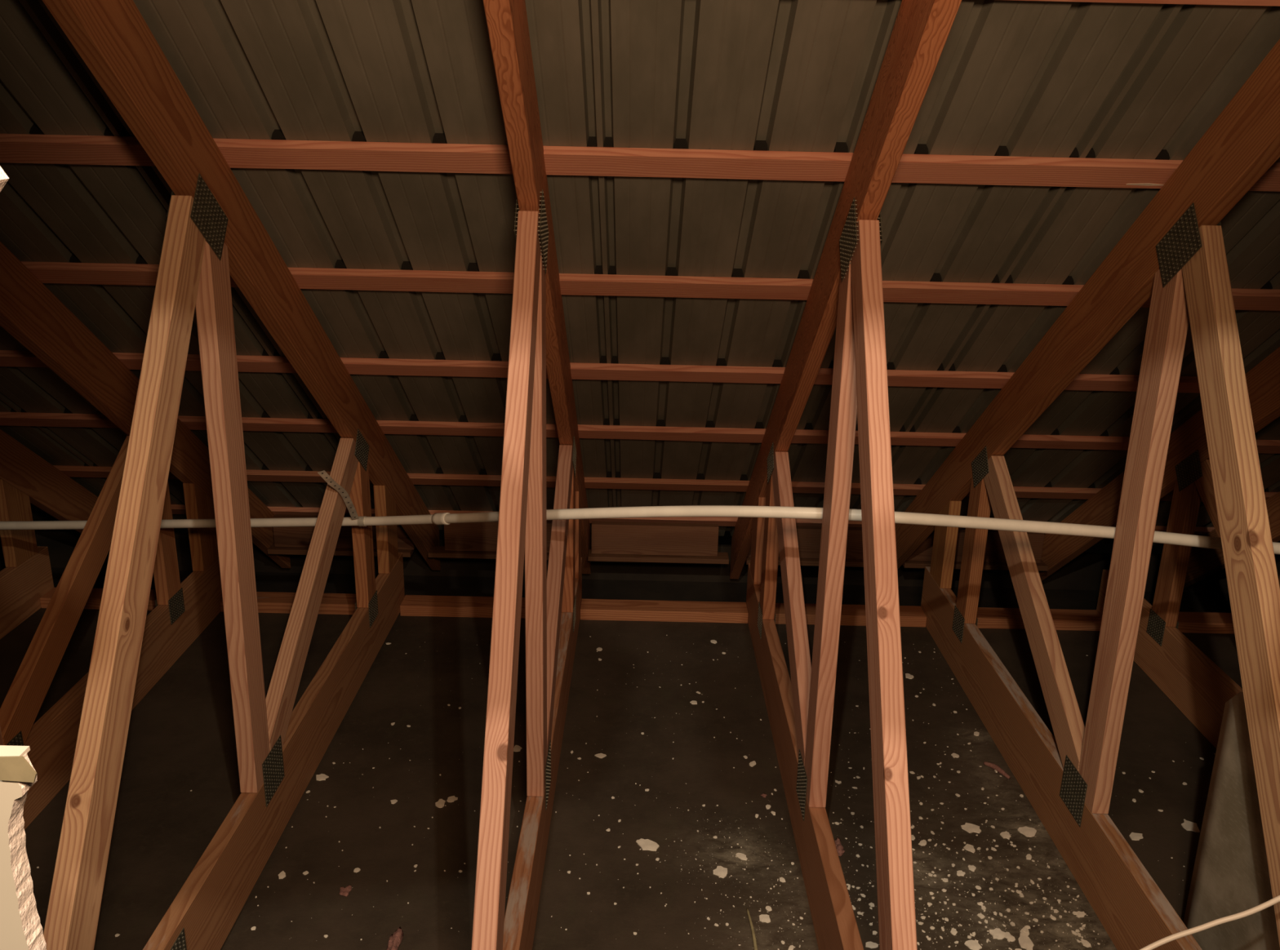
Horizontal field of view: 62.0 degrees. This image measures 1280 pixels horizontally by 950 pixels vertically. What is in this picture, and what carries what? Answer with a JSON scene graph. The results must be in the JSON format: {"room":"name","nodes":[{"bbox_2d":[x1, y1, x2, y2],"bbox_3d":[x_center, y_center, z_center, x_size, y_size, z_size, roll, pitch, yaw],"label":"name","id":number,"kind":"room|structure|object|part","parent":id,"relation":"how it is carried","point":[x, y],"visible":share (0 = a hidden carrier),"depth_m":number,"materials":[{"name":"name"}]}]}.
{"room":"attic","nodes":[
{"label":"attic","id":0,"kind":"room"},
{"bbox_2d":[0,166,46,949],"bbox_3d":[0.099,0.020,0.454,7.000,2.825,0.017,1,18,0],"label":"wall","id":1,"kind":"structure","parent":0,"point":[20,926],"depth_m":0.50,"materials":[{"name":"paint"}]},
{"bbox_2d":[0,608,1242,949],"bbox_3d":[0.075,0.931,2.305,7.000,0.030,2.967,1,18,0],"label":"floor","id":2,"kind":"structure","parent":0,"point":[180,740],"depth_m":2.65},
{"bbox_2d":[40,587,56,608],"bbox_3d":[-2.000,0.434,3.613,0.064,0.038,0.159,1,18,0],"label":"wall plate","id":3,"kind":"object","parent":2,"relation":"on","point":[45,600],"depth_m":3.61,"materials":[{"name":"brown wood"}]},
{"bbox_2d":[0,429,110,639],"bbox_3d":[-2.030,-0.489,2.226,0.045,2.911,3.520,1,18,0],"label":"roof truss","id":4,"kind":"object","parent":2,"relation":"on","point":[26,478],"visible":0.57,"depth_m":3.52,"materials":[{"name":"brown wood"}]},
{"bbox_2d":[84,588,102,609],"bbox_3d":[-1.844,0.438,3.612,0.102,0.038,0.165,1,18,0],"label":"wall plate","id":5,"kind":"object","parent":2,"relation":"on","point":[94,601],"depth_m":3.61,"materials":[{"name":"brown wood"}]},
{"bbox_2d":[0,241,290,830],"bbox_3d":[-1.420,-0.475,2.227,0.045,2.911,3.520,1,18,0],"label":"roof truss","id":6,"kind":"object","parent":2,"relation":"on","point":[29,311],"visible":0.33,"depth_m":2.73,"materials":[{"name":"brown wood"}]},
{"bbox_3d":[-1.425,0.658,2.408,0.002,0.108,0.120,1,18,0],"label":"nail plate","id":7,"kind":"part","parent":6,"relation":"part of","materials":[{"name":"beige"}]},
{"bbox_3d":[-1.421,0.402,3.266,0.002,0.080,0.100,1,18,0],"label":"nail plate","id":8,"kind":"part","parent":6,"relation":"part of","materials":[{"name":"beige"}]},
{"bbox_2d":[266,542,414,557],"bbox_3d":[-1.149,0.288,4.096,0.545,0.019,0.075,1,18,0],"label":"soffit ledge","id":9,"kind":"object","parent":6,"relation":"attached to","point":[272,549],"visible":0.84,"depth_m":4.06,"materials":[{"name":"brown wood"}]},
{"bbox_2d":[271,514,415,550],"bbox_3d":[-1.133,0.219,4.080,0.534,0.120,0.036,1,18,0],"label":"board","id":10,"kind":"object","parent":9,"relation":"on","point":[291,536],"visible":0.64,"depth_m":4.07,"materials":[{"name":"brown wood"}]},
{"bbox_2d":[146,589,156,610],"bbox_3d":[-1.657,0.441,3.615,0.078,0.038,0.165,1,18,0],"label":"wall plate","id":11,"kind":"object","parent":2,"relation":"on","point":[151,606],"depth_m":3.61,"materials":[{"name":"brown wood"}]},
{"bbox_2d":[42,0,440,949],"bbox_3d":[-0.817,-0.469,2.212,0.046,2.911,3.520,1,18,0],"label":"roof truss","id":12,"kind":"object","parent":2,"relation":"on","point":[213,232],"visible":1,"depth_m":2.06,"materials":[{"name":"brown wood"}]},
{"bbox_3d":[-0.839,-0.478,1.974,0.002,0.092,0.145,1,-20,0],"label":"nail plate","id":13,"kind":"part","parent":12,"relation":"part of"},
{"bbox_3d":[-0.831,0.896,1.879,0.002,0.105,0.150,1,18,0],"label":"nail plate","id":14,"kind":"part","parent":12,"relation":"part of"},
{"bbox_3d":[-0.797,-0.477,1.974,0.002,0.092,0.145,1,-20,0],"label":"nail plate","id":15,"kind":"part","parent":12,"relation":"part of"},
{"bbox_3d":[-0.823,0.665,2.393,0.002,0.108,0.120,1,18,0],"label":"nail plate","id":16,"kind":"part","parent":12,"relation":"part of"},
{"bbox_2d":[317,470,366,526],"bbox_3d":[-0.798,0.065,2.874,0.033,0.234,0.240,3,18,7],"label":"strap","id":17,"kind":"object","parent":12,"relation":"attached to","point":[348,504],"visible":1,"depth_m":2.86,"materials":[{"name":"grey"}]},
{"bbox_2d":[0,505,1279,554],"bbox_3d":[-0.076,0.166,2.630,4.788,0.416,0.402,5,18,13],"label":"pipe","id":18,"kind":"object","parent":17,"relation":"hanging from","point":[728,511],"visible":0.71,"depth_m":2.35,"materials":[{"name":"plastic"}]},
{"bbox_3d":[-0.803,-0.071,3.078,0.002,0.080,0.135,1,-20,0],"label":"nail plate","id":19,"kind":"part","parent":12,"relation":"part of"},
{"bbox_3d":[-0.814,0.409,3.251,0.002,0.080,0.100,1,18,0],"label":"nail plate","id":20,"kind":"part","parent":12,"relation":"part of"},
{"bbox_2d":[427,546,549,559],"bbox_3d":[-0.538,0.301,4.097,0.543,0.019,0.075,1,18,0],"label":"soffit ledge","id":21,"kind":"object","parent":12,"relation":"attached to","point":[439,552],"visible":0.42,"depth_m":4.06,"materials":[{"name":"brown wood"}]},
{"bbox_2d":[444,520,552,552],"bbox_3d":[-0.491,0.233,4.081,0.512,0.120,0.036,1,18,0],"label":"board","id":22,"kind":"object","parent":21,"relation":"on","point":[469,536],"visible":0.24,"depth_m":4.06,"materials":[{"name":"brown wood"}]},
{"bbox_2d":[256,591,296,613],"bbox_3d":[-1.245,0.450,3.615,0.166,0.038,0.168,1,18,0],"label":"wall plate","id":23,"kind":"object","parent":2,"relation":"on","point":[267,602],"depth_m":3.62,"materials":[{"name":"brown wood"}]},
{"bbox_2d":[278,871,285,879],"bbox_3d":[-0.789,0.882,2.345,0.015,0.002,0.025,-7,19,-25],"label":"chip","id":24,"kind":"object","parent":2,"relation":"on","point":[282,875],"visible":1,"depth_m":2.34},
{"bbox_2d":[315,773,328,781],"bbox_3d":[-0.808,0.768,2.703,0.034,0.002,0.028,1,18,0],"label":"chip","id":25,"kind":"object","parent":2,"relation":"on","point":[319,777],"visible":1,"depth_m":2.70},
{"bbox_2d":[318,593,356,614],"bbox_3d":[-1.025,0.455,3.616,0.144,0.038,0.168,1,18,0],"label":"wall plate","id":26,"kind":"object","parent":2,"relation":"on","point":[331,603],"depth_m":3.62,"materials":[{"name":"brown wood"}]},
{"bbox_2d":[339,884,351,897],"bbox_3d":[-0.636,0.898,2.295,0.026,0.010,0.034,1,18,0],"label":"tuft","id":27,"kind":"object","parent":2,"relation":"on","point":[345,891],"visible":1,"depth_m":2.29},
{"bbox_2d":[353,867,360,872],"bbox_3d":[-0.629,0.879,2.366,0.012,0.002,0.014,9,19,24],"label":"chip","id":28,"kind":"object","parent":2,"relation":"on","point":[356,870],"visible":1,"depth_m":2.36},
{"bbox_2d":[390,800,397,804],"bbox_3d":[-0.603,0.802,2.611,0.016,0.002,0.016,-6,19,-21],"label":"chip","id":29,"kind":"object","parent":2,"relation":"on","point":[393,802],"visible":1,"depth_m":2.61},
{"bbox_2d":[386,926,403,949],"bbox_3d":[-0.495,0.944,2.135,0.027,0.023,0.104,1,18,0],"label":"tuft","id":30,"kind":"object","parent":2,"relation":"on","point":[395,940],"visible":1,"depth_m":2.15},
{"bbox_2d":[435,799,445,808],"bbox_3d":[-0.490,0.805,2.608,0.023,0.002,0.034,1,18,0],"label":"chip","id":31,"kind":"object","parent":2,"relation":"on","point":[440,804],"visible":1,"depth_m":2.61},
{"bbox_2d":[446,795,457,802],"bbox_3d":[-0.464,0.800,2.627,0.022,0.002,0.027,17,23,40],"label":"chip","id":32,"kind":"object","parent":2,"relation":"on","point":[451,799],"visible":1,"depth_m":2.62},
{"bbox_2d":[400,595,525,618],"bbox_3d":[-0.528,0.454,3.655,0.573,0.038,0.090,1,18,0],"label":"wall plate","id":33,"kind":"object","parent":2,"relation":"on","point":[411,605],"visible":0.58,"depth_m":3.62,"materials":[{"name":"brown wood"}]},
{"bbox_2d":[513,745,521,751],"bbox_3d":[-0.328,0.733,2.849,0.022,0.002,0.028,6,18,14],"label":"chip","id":34,"kind":"object","parent":2,"relation":"on","point":[517,748],"visible":0.85,"depth_m":2.85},
{"bbox_2d":[471,0,591,949],"bbox_3d":[-0.203,-0.450,2.249,0.052,2.911,3.520,1,18,0],"label":"roof truss","id":35,"kind":"object","parent":2,"relation":"on","point":[538,344],"visible":1,"depth_m":1.94,"materials":[{"name":"brown wood"}]},
{"bbox_3d":[-0.224,-0.459,2.010,0.008,0.092,0.145,1,-20,0],"label":"nail plate","id":36,"kind":"part","parent":35,"relation":"part of","materials":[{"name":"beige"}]},
{"bbox_3d":[-0.183,-0.458,2.010,0.008,0.092,0.145,1,-20,0],"label":"nail plate","id":37,"kind":"part","parent":35,"relation":"part of","materials":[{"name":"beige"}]},
{"bbox_3d":[-0.209,0.683,2.429,0.002,0.108,0.120,1,18,0],"label":"nail plate","id":38,"kind":"part","parent":35,"relation":"part of","materials":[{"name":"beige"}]},
{"bbox_3d":[-0.191,-0.052,3.114,0.002,0.080,0.135,1,-20,0],"label":"nail plate","id":39,"kind":"part","parent":35,"relation":"part of","materials":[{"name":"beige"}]},
{"bbox_3d":[-0.202,0.427,3.287,0.002,0.080,0.100,1,18,0],"label":"nail plate","id":40,"kind":"part","parent":35,"relation":"part of","materials":[{"name":"beige"}]},
{"bbox_2d":[587,549,728,564],"bbox_3d":[0.070,0.315,4.098,0.539,0.019,0.075,1,18,0],"label":"soffit ledge","id":41,"kind":"object","parent":35,"relation":"attached to","point":[722,557],"visible":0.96,"depth_m":4.07,"materials":[{"name":"brown wood"}]},
{"bbox_2d":[591,521,718,556],"bbox_3d":[0.057,0.245,4.082,0.484,0.120,0.036,1,18,0],"label":"board","id":42,"kind":"object","parent":41,"relation":"on","point":[607,537],"visible":1,"depth_m":4.07,"materials":[{"name":"brown wood"}]},
{"bbox_2d":[594,753,606,758],"bbox_3d":[-0.104,0.745,2.826,0.023,0.002,0.023,17,23,41],"label":"chip","id":43,"kind":"object","parent":2,"relation":"on","point":[599,755],"visible":1,"depth_m":2.82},
{"bbox_2d":[637,839,659,851],"bbox_3d":[0.019,0.860,2.472,0.050,0.003,0.040,1,18,0],"label":"chip","id":44,"kind":"object","parent":2,"relation":"on","point":[646,845],"visible":1,"depth_m":2.47,"materials":[{"name":"beige"}]},
{"bbox_2d":[580,599,748,623],"bbox_3d":[0.082,0.467,3.656,0.570,0.038,0.090,1,18,0],"label":"wooden beam","id":45,"kind":"structure","parent":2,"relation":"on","point":[590,609],"depth_m":3.62,"materials":[{"name":"brown wood"}]},
{"bbox_2d":[689,700,697,704],"bbox_3d":[0.156,0.663,3.103,0.020,0.002,0.018,1,18,0],"label":"chip","id":46,"kind":"object","parent":2,"relation":"on","point":[692,702],"visible":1,"depth_m":3.10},
{"bbox_2d":[713,866,727,878],"bbox_3d":[0.182,0.890,2.387,0.033,0.003,0.034,13,21,33],"label":"chip","id":47,"kind":"object","parent":2,"relation":"on","point":[722,872],"visible":1,"depth_m":2.38,"materials":[{"name":"wood"}]},
{"bbox_2d":[257,630,1214,949],"bbox_3d":[0.374,0.814,2.640,2.401,0.003,1.868,1,18,0],"label":"crumbs","id":48,"kind":"object","parent":2,"relation":"on","point":[944,880],"visible":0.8,"depth_m":2.32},
{"bbox_2d":[735,853,747,860],"bbox_3d":[0.234,0.875,2.440,0.030,0.002,0.018,16,23,39],"label":"chip","id":49,"kind":"object","parent":2,"relation":"on","point":[740,855],"visible":1,"depth_m":2.44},
{"bbox_2d":[746,908,757,949],"bbox_3d":[0.233,0.947,2.201,0.009,0.010,0.145,1,18,-2],"label":"straw","id":50,"kind":"object","parent":2,"relation":"on","point":[755,947],"visible":1,"depth_m":2.20,"materials":[{"name":"plant"}]},
{"bbox_2d":[749,760,755,767],"bbox_3d":[0.297,0.761,2.805,0.015,0.002,0.026,17,23,40],"label":"chip","id":51,"kind":"object","parent":2,"relation":"on","point":[752,764],"visible":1,"depth_m":2.80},
{"bbox_2d":[759,914,770,923],"bbox_3d":[0.263,0.937,2.247,0.023,0.002,0.024,1,18,0],"label":"chip","id":52,"kind":"object","parent":2,"relation":"on","point":[763,918],"visible":1,"depth_m":2.25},
{"bbox_2d":[765,906,772,911],"bbox_3d":[0.275,0.928,2.277,0.012,0.002,0.014,-7,19,-23],"label":"chip","id":53,"kind":"object","parent":2,"relation":"on","point":[767,908],"visible":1,"depth_m":2.27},
{"bbox_2d":[774,603,786,624],"bbox_3d":[0.474,0.488,3.618,0.046,0.038,0.165,1,18,0],"label":"wall plate","id":54,"kind":"object","parent":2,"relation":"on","point":[780,607],"depth_m":3.62,"materials":[{"name":"brown wood"}]},
{"bbox_2d":[779,877,785,882],"bbox_3d":[0.317,0.900,2.366,0.013,0.002,0.016,1,18,0],"label":"chip","id":55,"kind":"object","parent":2,"relation":"on","point":[781,879],"visible":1,"depth_m":2.36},
{"bbox_2d":[787,945,794,949],"bbox_3d":[0.308,0.964,2.166,0.009,0.002,0.017,12,21,31],"label":"chip","id":56,"kind":"object","parent":2,"relation":"on","point":[791,947],"visible":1,"depth_m":2.17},
{"bbox_2d":[804,604,816,625],"bbox_3d":[0.582,0.491,3.617,0.054,0.038,0.164,1,18,0],"label":"wall plate","id":57,"kind":"object","parent":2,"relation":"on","point":[810,609],"depth_m":3.62,"materials":[{"name":"brown wood"}]},
{"bbox_2d":[834,837,844,856],"bbox_3d":[0.460,0.861,2.465,0.026,0.024,0.059,1,18,0],"label":"tuft","id":58,"kind":"object","parent":2,"relation":"on","point":[839,847],"visible":0.73,"depth_m":2.45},
{"bbox_2d":[729,0,961,949],"bbox_3d":[0.411,-0.430,2.234,0.049,2.911,3.520,1,18,0],"label":"roof truss","id":59,"kind":"object","parent":2,"relation":"on","point":[846,293],"visible":1,"depth_m":2.05,"materials":[{"name":"brown wood"}]},
{"bbox_3d":[0.368,0.446,3.273,0.002,0.080,0.100,1,18,0],"label":"nail plate","id":60,"kind":"part","parent":59,"relation":"part of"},
{"bbox_3d":[0.379,-0.034,3.100,0.002,0.080,0.135,1,-20,0],"label":"nail plate","id":61,"kind":"part","parent":59,"relation":"part of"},
{"bbox_3d":[0.366,0.702,2.415,0.002,0.108,0.120,1,18,0],"label":"nail plate","id":62,"kind":"part","parent":59,"relation":"part of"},
{"bbox_2d":[746,557,863,567],"bbox_3d":[0.675,0.328,4.100,0.536,0.019,0.075,1,18,0],"label":"soffit ledge","id":63,"kind":"object","parent":59,"relation":"attached to","point":[803,562],"visible":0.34,"depth_m":4.07,"materials":[{"name":"brown wood"}]},
{"bbox_2d":[746,525,896,559],"bbox_3d":[0.691,0.259,4.083,0.565,0.120,0.036,1,18,0],"label":"board","id":64,"kind":"object","parent":63,"relation":"on","point":[809,538],"visible":0.18,"depth_m":4.07,"materials":[{"name":"brown wood"}]},
{"bbox_3d":[0.392,-0.439,1.996,0.008,0.092,0.145,1,-20,0],"label":"nail plate","id":65,"kind":"part","parent":59,"relation":"part of","materials":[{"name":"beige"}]},
{"bbox_3d":[0.433,-0.438,1.996,0.008,0.092,0.145,1,-20,0],"label":"nail plate","id":66,"kind":"part","parent":59,"relation":"part of","materials":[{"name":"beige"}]},
{"bbox_2d":[840,604,866,626],"bbox_3d":[0.723,0.494,3.618,0.113,0.038,0.166,1,18,0],"label":"wall plate","id":67,"kind":"object","parent":2,"relation":"on","point":[851,615],"depth_m":3.62,"materials":[{"name":"brown wood"}]},
{"bbox_2d":[865,942,878,948],"bbox_3d":[0.475,0.963,2.179,0.025,0.002,0.018,7,19,18],"label":"chip","id":68,"kind":"object","parent":2,"relation":"on","point":[868,944],"visible":1,"depth_m":2.18,"materials":[{"name":"beige"}]},
{"bbox_2d":[905,673,914,679],"bbox_3d":[0.831,0.621,3.284,0.026,0.002,0.033,1,18,0],"label":"chip","id":69,"kind":"object","parent":2,"relation":"on","point":[908,676],"visible":1,"depth_m":3.28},
{"bbox_2d":[899,605,926,627],"bbox_3d":[0.919,0.498,3.620,0.106,0.038,0.168,1,18,0],"label":"wall plate","id":70,"kind":"object","parent":2,"relation":"on","point":[909,615],"depth_m":3.62,"materials":[{"name":"brown wood"}]},
{"bbox_2d":[918,840,926,846],"bbox_3d":[0.666,0.865,2.502,0.016,0.002,0.024,17,23,41],"label":"chip","id":71,"kind":"object","parent":2,"relation":"on","point":[923,842],"visible":1,"depth_m":2.50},
{"bbox_2d":[950,928,957,935],"bbox_3d":[0.655,0.954,2.222,0.014,0.002,0.019,13,21,33],"label":"chip","id":72,"kind":"object","parent":2,"relation":"on","point":[953,931],"visible":1,"depth_m":2.22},
{"bbox_2d":[951,753,959,758],"bbox_3d":[0.848,0.755,2.863,0.019,0.002,0.021,-3,18,-13],"label":"chip","id":73,"kind":"object","parent":2,"relation":"on","point":[953,755],"visible":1,"depth_m":2.86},
{"bbox_2d":[956,871,965,876],"bbox_3d":[0.724,0.899,2.400,0.020,0.002,0.017,1,18,0],"label":"chip","id":74,"kind":"object","parent":2,"relation":"on","point":[958,873],"visible":1,"depth_m":2.40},
{"bbox_2d":[963,844,975,853],"bbox_3d":[0.772,0.872,2.487,0.027,0.002,0.023,14,22,35],"label":"chip","id":75,"kind":"object","parent":2,"relation":"on","point":[968,847],"visible":1,"depth_m":2.48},
{"bbox_2d":[960,822,981,833],"bbox_3d":[0.796,0.849,2.560,0.045,0.003,0.038,1,18,0],"label":"chip","id":76,"kind":"object","parent":2,"relation":"on","point":[969,828],"visible":1,"depth_m":2.56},
{"bbox_2d":[968,865,976,871],"bbox_3d":[0.755,0.894,2.417,0.017,0.002,0.021,1,18,0],"label":"chip","id":77,"kind":"object","parent":2,"relation":"on","point":[971,868],"visible":1,"depth_m":2.42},
{"bbox_2d":[964,940,982,949],"bbox_3d":[0.685,0.966,2.184,0.026,0.002,0.032,-8,20,-28],"label":"chip","id":78,"kind":"object","parent":2,"relation":"on","point":[971,944],"visible":1,"depth_m":2.18,"materials":[{"name":"beige"}]},
{"bbox_2d":[973,731,979,736],"bbox_3d":[0.940,0.723,2.971,0.014,0.002,0.022,10,20,26],"label":"chip","id":79,"kind":"object","parent":2,"relation":"on","point":[976,734],"visible":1,"depth_m":2.97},
{"bbox_2d":[977,913,985,919],"bbox_3d":[0.727,0.940,2.269,0.012,0.002,0.014,-8,20,-28],"label":"chip","id":80,"kind":"object","parent":2,"relation":"on","point":[980,916],"visible":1,"depth_m":2.27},
{"bbox_2d":[983,761,1010,779],"bbox_3d":[0.940,0.774,2.795,0.019,0.014,0.083,-10,21,-32],"label":"wood curl","id":81,"kind":"object","parent":2,"relation":"on","point":[992,766],"visible":1,"depth_m":2.79,"materials":[{"name":"wood"}]},
{"bbox_2d":[989,928,1005,939],"bbox_3d":[0.746,0.956,2.220,0.028,0.002,0.032,-11,21,-33],"label":"chip","id":82,"kind":"object","parent":2,"relation":"on","point":[996,931],"visible":1,"depth_m":2.22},
{"bbox_2d":[1000,831,1010,839],"bbox_3d":[0.871,0.859,2.535,0.024,0.002,0.030,1,18,0],"label":"chip","id":83,"kind":"object","parent":2,"relation":"on","point":[1004,834],"visible":1,"depth_m":2.53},
{"bbox_2d":[1004,932,1015,942],"bbox_3d":[0.766,0.959,2.211,0.022,0.002,0.026,1,18,0],"label":"chip","id":84,"kind":"object","parent":2,"relation":"on","point":[1007,935],"visible":1,"depth_m":2.21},
{"bbox_2d":[1020,927,1029,936],"bbox_3d":[0.806,0.956,2.225,0.024,0.002,0.019,-14,23,-39],"label":"chip","id":85,"kind":"object","parent":2,"relation":"on","point":[1027,934],"visible":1,"depth_m":2.22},
{"bbox_2d":[1017,933,1034,949],"bbox_3d":[0.795,0.965,2.194,0.028,0.003,0.055,1,18,0],"label":"chip","id":86,"kind":"object","parent":2,"relation":"on","point":[1024,942],"visible":1,"depth_m":2.19,"materials":[{"name":"beige"}]},
{"bbox_2d":[1017,826,1036,837],"bbox_3d":[0.931,0.855,2.551,0.041,0.003,0.038,-5,19,-18],"label":"chip","id":87,"kind":"object","parent":2,"relation":"on","point":[1028,832],"visible":1,"depth_m":2.55,"materials":[{"name":"beige"}]},
{"bbox_2d":[1026,853,1031,860],"bbox_3d":[0.899,0.883,2.462,0.012,0.002,0.020,5,18,13],"label":"chip","id":88,"kind":"object","parent":2,"relation":"on","point":[1028,856],"visible":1,"depth_m":2.46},
{"bbox_2d":[976,607,1102,631],"bbox_3d":[1.298,0.494,3.659,0.574,0.038,0.090,1,18,0],"label":"wall plate","id":89,"kind":"object","parent":2,"relation":"on","point":[988,618],"visible":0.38,"depth_m":3.62,"materials":[{"name":"brown wood"}]},
{"bbox_2d":[1076,911,1086,917],"bbox_3d":[0.946,0.942,2.281,0.022,0.002,0.018,1,18,0],"label":"chip","id":90,"kind":"object","parent":2,"relation":"on","point":[1081,914],"visible":1,"depth_m":2.28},
{"bbox_2d":[1080,940,1090,947],"bbox_3d":[0.920,0.968,2.197,0.016,0.002,0.020,-5,19,-19],"label":"chip","id":91,"kind":"object","parent":2,"relation":"on","point":[1086,944],"visible":1,"depth_m":2.19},
{"bbox_2d":[894,39,1279,949],"bbox_3d":[1.024,-0.419,2.228,0.047,2.911,3.520,1,18,-1],"label":"roof truss","id":92,"kind":"object","parent":2,"relation":"on","point":[1173,253],"visible":0.99,"depth_m":2.17,"materials":[{"name":"brown wood"}]},
{"bbox_3d":[0.976,0.458,3.266,0.002,0.080,0.100,1,18,0],"label":"nail plate","id":93,"kind":"part","parent":92,"relation":"part of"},
{"bbox_2d":[902,559,1048,571],"bbox_3d":[1.285,0.341,4.101,0.548,0.019,0.075,1,18,0],"label":"soffit ledge","id":94,"kind":"object","parent":92,"relation":"attached to","point":[1042,566],"visible":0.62,"depth_m":4.07,"materials":[{"name":"brown wood"}]},
{"bbox_2d":[906,529,1044,563],"bbox_3d":[1.276,0.272,4.085,0.527,0.120,0.036,1,18,0],"label":"board","id":95,"kind":"object","parent":94,"relation":"on","point":[994,553],"visible":0.32,"depth_m":4.07,"materials":[{"name":"brown wood"}]},
{"bbox_3d":[0.987,-0.022,3.093,0.002,0.080,0.135,1,-20,-1],"label":"nail plate","id":96,"kind":"part","parent":92,"relation":"part of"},
{"bbox_3d":[0.979,0.714,2.408,0.002,0.108,0.120,1,18,-1],"label":"nail plate","id":97,"kind":"part","parent":92,"relation":"part of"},
{"bbox_3d":[1.005,-0.428,1.989,0.002,0.092,0.145,1,-20,-1],"label":"nail plate","id":98,"kind":"part","parent":92,"relation":"part of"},
{"bbox_2d":[1128,832,1142,840],"bbox_3d":[1.187,0.864,2.543,0.035,0.003,0.028,1,18,0],"label":"chip","id":99,"kind":"object","parent":2,"relation":"on","point":[1135,837],"visible":1,"depth_m":2.54,"materials":[{"name":"beige"}]},
{"bbox_2d":[1038,346,1279,748],"bbox_3d":[1.627,-0.408,2.233,0.045,2.911,3.520,1,18,0],"label":"roof truss","id":100,"kind":"object","parent":2,"relation":"on","point":[1193,683],"visible":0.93,"depth_m":3.15,"materials":[{"name":"brown wood"}]},
{"bbox_3d":[1.585,0.468,3.272,0.002,0.080,0.100,1,18,0],"label":"nail plate","id":101,"kind":"part","parent":100,"relation":"part of","materials":[{"name":"beige"}]},
{"bbox_3d":[1.596,-0.012,3.099,0.002,0.080,0.135,1,-20,0],"label":"nail plate","id":102,"kind":"part","parent":100,"relation":"part of","materials":[{"name":"beige"}]},
{"bbox_2d":[1181,820,1199,832],"bbox_3d":[1.336,0.853,2.587,0.037,0.003,0.042,5,18,13],"label":"chip","id":103,"kind":"object","parent":2,"relation":"on","point":[1187,825],"visible":1,"depth_m":2.58,"materials":[{"name":"beige"}]},
{"bbox_2d":[1177,612,1235,634],"bbox_3d":[1.909,0.507,3.660,0.571,0.038,0.090,1,18,0],"label":"wall plate","id":104,"kind":"object","parent":2,"relation":"on","point":[1188,622],"visible":0.2,"depth_m":3.62,"materials":[{"name":"brown wood"}]},
{"bbox_2d":[1139,895,1279,949],"bbox_3d":[0.962,0.687,1.567,1.378,0.911,0.197,-5,19,-18],"label":"electrical cable","id":105,"kind":"object","parent":2,"relation":"on","point":[1275,900],"visible":1,"depth_m":1.45,"materials":[{"name":"beige plastic"}]},
{"bbox_2d":[1183,692,1279,949],"bbox_3d":[1.086,0.764,1.752,0.024,0.662,0.620,1,18,-2],"label":"metal sheet","id":106,"kind":"object","parent":2,"relation":"on","point":[1230,876],"visible":0.69,"depth_m":1.95,"materials":[{"name":"metal"}]},
{"bbox_2d":[1183,491,1279,587],"bbox_3d":[2.237,-0.395,2.235,0.045,2.911,3.520,1,18,0],"label":"roof truss","id":107,"kind":"object","parent":2,"relation":"on","point":[1203,562],"visible":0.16,"depth_m":4.10,"materials":[{"name":"brown wood"}]},
{"bbox_2d":[0,0,1279,546],"bbox_3d":[0.115,-0.570,2.180,6.985,2.868,3.688,1,18,0],"label":"ceiling","id":108,"kind":"structure","parent":0,"point":[1011,77],"depth_m":2.20,"materials":[{"name":"grey metal"}]},
{"bbox_2d":[0,350,1199,393],"bbox_3d":[0.100,-0.278,2.911,6.800,0.055,0.062,1,18,0],"label":"batten","id":109,"kind":"object","parent":108,"relation":"attached to","point":[19,358],"visible":0.66,"depth_m":2.89,"materials":[{"name":"brown wood"}]},
{"bbox_2d":[30,502,1214,536],"bbox_3d":[0.088,0.175,4.142,6.800,0.055,0.062,1,18,0],"label":"batten","id":110,"kind":"object","parent":108,"relation":"attached to","point":[175,508],"visible":0.22,"depth_m":4.11,"materials":[{"name":"brown wood"}]},
{"bbox_2d":[0,133,1279,191],"bbox_3d":[0.109,-0.597,2.044,6.800,0.055,0.062,1,18,0],"label":"batten","id":111,"kind":"object","parent":108,"relation":"attached to","point":[14,148],"visible":0.88,"depth_m":2.03,"materials":[{"name":"brown wood"}]},
{"bbox_2d":[0,412,1279,453],"bbox_3d":[0.096,-0.128,3.316,6.800,0.058,0.062,1,18,0],"label":"batten","id":112,"kind":"object","parent":108,"relation":"attached to","point":[8,419],"visible":0.66,"depth_m":3.29,"materials":[{"name":"brown wood"}]},
{"bbox_2d":[20,261,1279,311],"bbox_3d":[0.105,-0.438,2.477,6.800,0.055,0.062,1,18,0],"label":"batten","id":113,"kind":"object","parent":108,"relation":"attached to","point":[100,273],"visible":0.71,"depth_m":2.46,"materials":[{"name":"brown wood"}]},
{"bbox_2d":[53,465,1278,502],"bbox_3d":[0.092,0.034,3.757,6.800,0.055,0.062,1,18,0],"label":"batten","id":114,"kind":"object","parent":108,"relation":"attached to","point":[70,471],"visible":0.46,"depth_m":3.73,"materials":[{"name":"brown wood"}]},
{"bbox_2d":[1021,0,1279,5],"bbox_3d":[0.114,-0.759,1.605,6.800,0.055,0.062,1,18,0],"label":"batten","id":115,"kind":"object","parent":108,"relation":"attached to","point":[1239,2],"visible":1,"depth_m":1.63,"materials":[{"name":"brown wood"}]},
{"bbox_2d":[0,529,1279,593],"bbox_3d":[0.083,0.362,4.426,7.000,0.160,0.020,1,18,0],"label":"wall","id":116,"kind":"structure","parent":0,"point":[1083,572],"depth_m":4.42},
{"bbox_2d":[0,566,1231,613],"bbox_3d":[0.080,0.549,4.136,7.000,0.020,0.745,1,18,0],"label":"trim","id":117,"kind":"structure","parent":116,"relation":"attached to","point":[275,582],"depth_m":4.35,"materials":[{"name":"wood"}]}
]}

